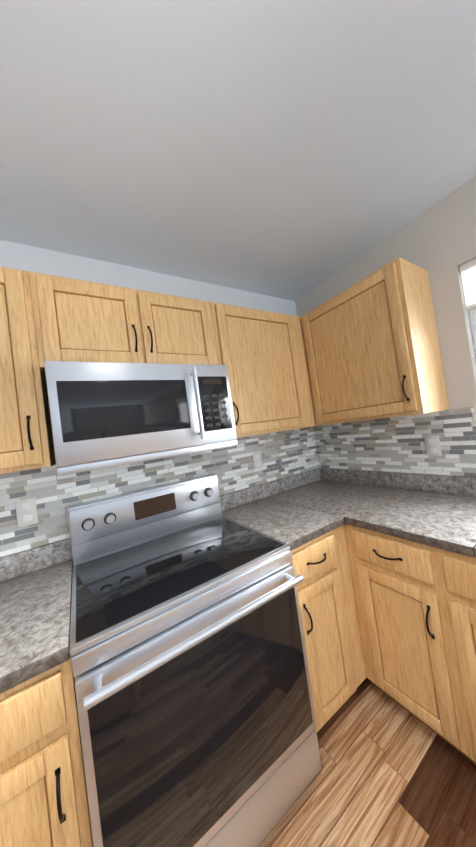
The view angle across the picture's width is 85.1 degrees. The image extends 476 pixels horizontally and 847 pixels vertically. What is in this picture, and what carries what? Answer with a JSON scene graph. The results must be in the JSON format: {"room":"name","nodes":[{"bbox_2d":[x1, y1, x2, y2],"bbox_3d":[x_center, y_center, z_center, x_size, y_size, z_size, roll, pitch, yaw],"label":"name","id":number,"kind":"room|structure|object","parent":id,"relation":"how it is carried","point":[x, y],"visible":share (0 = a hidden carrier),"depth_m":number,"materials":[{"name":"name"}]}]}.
{"room":"kitchen","nodes":[
{"label":"kitchen","id":0,"kind":"room"},
{"bbox_2d":[0,240,312,556],"bbox_3d":[-0.764,0.332,1.358,3.535,2.440,0.120,-7,-2,-32],"label":"wall","id":1,"kind":"structure","parent":0,"point":[13,255],"depth_m":1.50,"materials":[{"name":"white paint"}]},
{"bbox_2d":[0,267,55,473],"bbox_3d":[-1.046,-0.176,0.958,0.525,0.760,0.355,-7,-2,-32],"label":"upper cabinet","id":2,"kind":"object","parent":1,"relation":"attached to","point":[26,439],"visible":1,"depth_m":0.95,"materials":[{"name":"brown wood"}]},
{"bbox_2d":[29,271,218,379],"bbox_3d":[-0.520,-0.430,1.312,0.785,0.378,0.355,-7,-2,-32],"label":"upper cabinet","id":3,"kind":"object","parent":1,"relation":"attached to","point":[77,320],"visible":0.83,"depth_m":1.14,"materials":[{"name":"brown wood"}]},
{"bbox_2d":[44,361,237,475],"bbox_3d":[-0.435,-0.040,1.262,0.754,0.413,0.440,-7,-2,-32],"label":"microwave","id":4,"kind":"object","parent":3,"relation":"attached to","point":[107,414],"visible":1,"depth_m":1.06,"materials":[{"name":"grey metal"}]},
{"bbox_2d":[0,427,319,556],"bbox_3d":[-0.325,0.364,1.550,2.310,0.469,0.007,-7,-2,-32],"label":"tile backsplash","id":5,"kind":"structure","parent":1,"relation":"attached to","point":[286,453],"depth_m":1.41,"materials":[{"name":"tile"}]},
{"bbox_2d":[15,498,37,527],"bbox_3d":[-0.941,0.396,1.156,0.072,0.115,0.008,-7,-2,-32],"label":"outlet","id":6,"kind":"object","parent":5,"relation":"attached to","point":[26,512],"visible":1,"depth_m":1.15,"materials":[{"name":"white plastic"}]},
{"bbox_2d":[252,452,262,469],"bbox_3d":[0.139,0.264,1.840,0.072,0.115,0.008,-7,-2,-32],"label":"outlet","id":7,"kind":"object","parent":5,"relation":"attached to","point":[257,460],"visible":1,"depth_m":1.84,"materials":[{"name":"white plastic"}]},
{"bbox_2d":[210,302,315,437],"bbox_3d":[0.129,-0.315,1.701,0.694,0.760,0.355,-7,-2,-32],"label":"upper cabinet","id":8,"kind":"object","parent":1,"relation":"attached to","point":[262,355],"visible":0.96,"depth_m":1.56,"materials":[{"name":"brown wood"}]},
{"bbox_2d":[0,0,475,300],"bbox_3d":[-1.294,-0.949,-1.779,7.510,0.060,5.920,-7,-2,-32],"label":"ceiling","id":9,"kind":"structure","parent":0,"point":[293,150],"depth_m":0.90,"materials":[{"name":"white paint"}]},
{"bbox_2d":[258,601,475,846],"bbox_3d":[-0.956,1.527,-1.851,7.510,0.060,5.920,-7,-2,-32],"label":"floor","id":10,"kind":"structure","parent":0,"point":[392,773],"depth_m":0.97,"materials":[{"name":"brown wood"}]},
{"bbox_2d":[0,656,92,846],"bbox_3d":[-0.771,1.107,0.782,0.546,0.872,0.691,-7,-2,-32],"label":"base cabinet","id":11,"kind":"object","parent":10,"relation":"on","point":[43,797],"visible":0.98,"depth_m":0.63,"materials":[{"name":"brown wood"}]},
{"bbox_2d":[0,538,72,693],"bbox_3d":[-0.849,0.607,0.809,0.552,0.137,0.663,-7,-2,-32],"label":"countertop","id":12,"kind":"structure","parent":11,"relation":"on","point":[36,583],"depth_m":0.84,"materials":[{"name":"stone"}]},
{"bbox_2d":[67,474,321,846],"bbox_3d":[-0.214,0.893,1.097,0.764,1.164,0.730,-7,-2,-32],"label":"range","id":13,"kind":"object","parent":10,"relation":"on","point":[194,698],"visible":1,"depth_m":0.85,"materials":[{"name":"grey metal"}]},
{"bbox_2d":[291,525,366,731],"bbox_3d":[0.275,0.984,1.443,0.405,0.872,0.691,-7,-2,-32],"label":"base cabinet","id":14,"kind":"object","parent":10,"relation":"on","point":[331,632],"visible":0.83,"depth_m":1.18,"materials":[{"name":"brown wood"}]},
{"bbox_2d":[220,482,347,550],"bbox_3d":[0.185,0.485,1.449,0.363,0.137,0.688,-7,-2,-32],"label":"countertop","id":15,"kind":"structure","parent":14,"relation":"on","point":[295,511],"depth_m":1.49,"materials":[{"name":"stone"}]},
{"bbox_2d":[344,524,447,741],"bbox_3d":[0.952,0.886,1.271,0.605,0.872,0.440,-7,-2,-32],"label":"base cabinet","id":16,"kind":"object","parent":10,"relation":"on","point":[416,607],"depth_m":1.13,"materials":[{"name":"brown wood"}]},
{"bbox_2d":[268,468,475,556],"bbox_3d":[1.319,0.304,0.559,0.633,0.137,3.418,-7,-2,-32],"label":"countertop","id":17,"kind":"structure","parent":16,"relation":"on","point":[437,511],"depth_m":1.34,"materials":[{"name":"stone"}]},
{"bbox_2d":[416,543,475,763],"bbox_3d":[1.285,0.825,0.734,0.605,0.872,0.990,-7,-2,-32],"label":"base cabinet","id":18,"kind":"object","parent":10,"relation":"on","point":[448,578],"depth_m":0.97,"materials":[{"name":"brown wood"}]},
{"bbox_2d":[295,176,475,594],"bbox_3d":[2.087,-0.096,-0.018,0.120,2.440,5.520,-7,-2,-32],"label":"wall","id":19,"kind":"structure","parent":0,"point":[437,241],"depth_m":1.36,"materials":[{"name":"grey paint"}]},
{"bbox_2d":[301,257,448,425],"bbox_3d":[0.758,-0.404,1.573,0.355,0.760,0.646,-7,-2,-32],"label":"upper cabinet","id":20,"kind":"object","parent":19,"relation":"attached to","point":[372,347],"visible":1,"depth_m":1.37,"materials":[{"name":"brown wood"}]},
{"bbox_2d":[312,407,475,476],"bbox_3d":[1.550,0.027,0.734,0.007,0.355,3.420,-7,-2,-32],"label":"tile backsplash","id":21,"kind":"structure","parent":19,"relation":"attached to","point":[393,444],"depth_m":1.59,"materials":[{"name":"tile"}]},
{"bbox_2d":[424,435,441,455],"bbox_3d":[1.094,0.124,1.457,0.008,0.115,0.072,-7,-2,-32],"label":"outlet","id":22,"kind":"object","parent":21,"relation":"attached to","point":[432,445],"visible":1,"depth_m":1.45,"materials":[{"name":"white plastic"}]},
{"bbox_2d":[459,258,475,310],"bbox_3d":[1.448,-0.737,0.817,0.038,0.226,1.168,-7,-2,-32],"label":"window shade","id":23,"kind":"object","parent":19,"relation":"attached to","point":[468,271],"visible":0.98,"depth_m":1.28,"materials":[{"name":"white fabric"}]},
{"bbox_2d":[468,308,475,355],"bbox_3d":[1.514,-0.352,0.814,0.117,1.008,1.220,-7,-2,-32],"label":"window","id":24,"kind":"structure","parent":19,"relation":"in","point":[472,315],"depth_m":1.31,"materials":[{"name":"white glass"}]}
]}

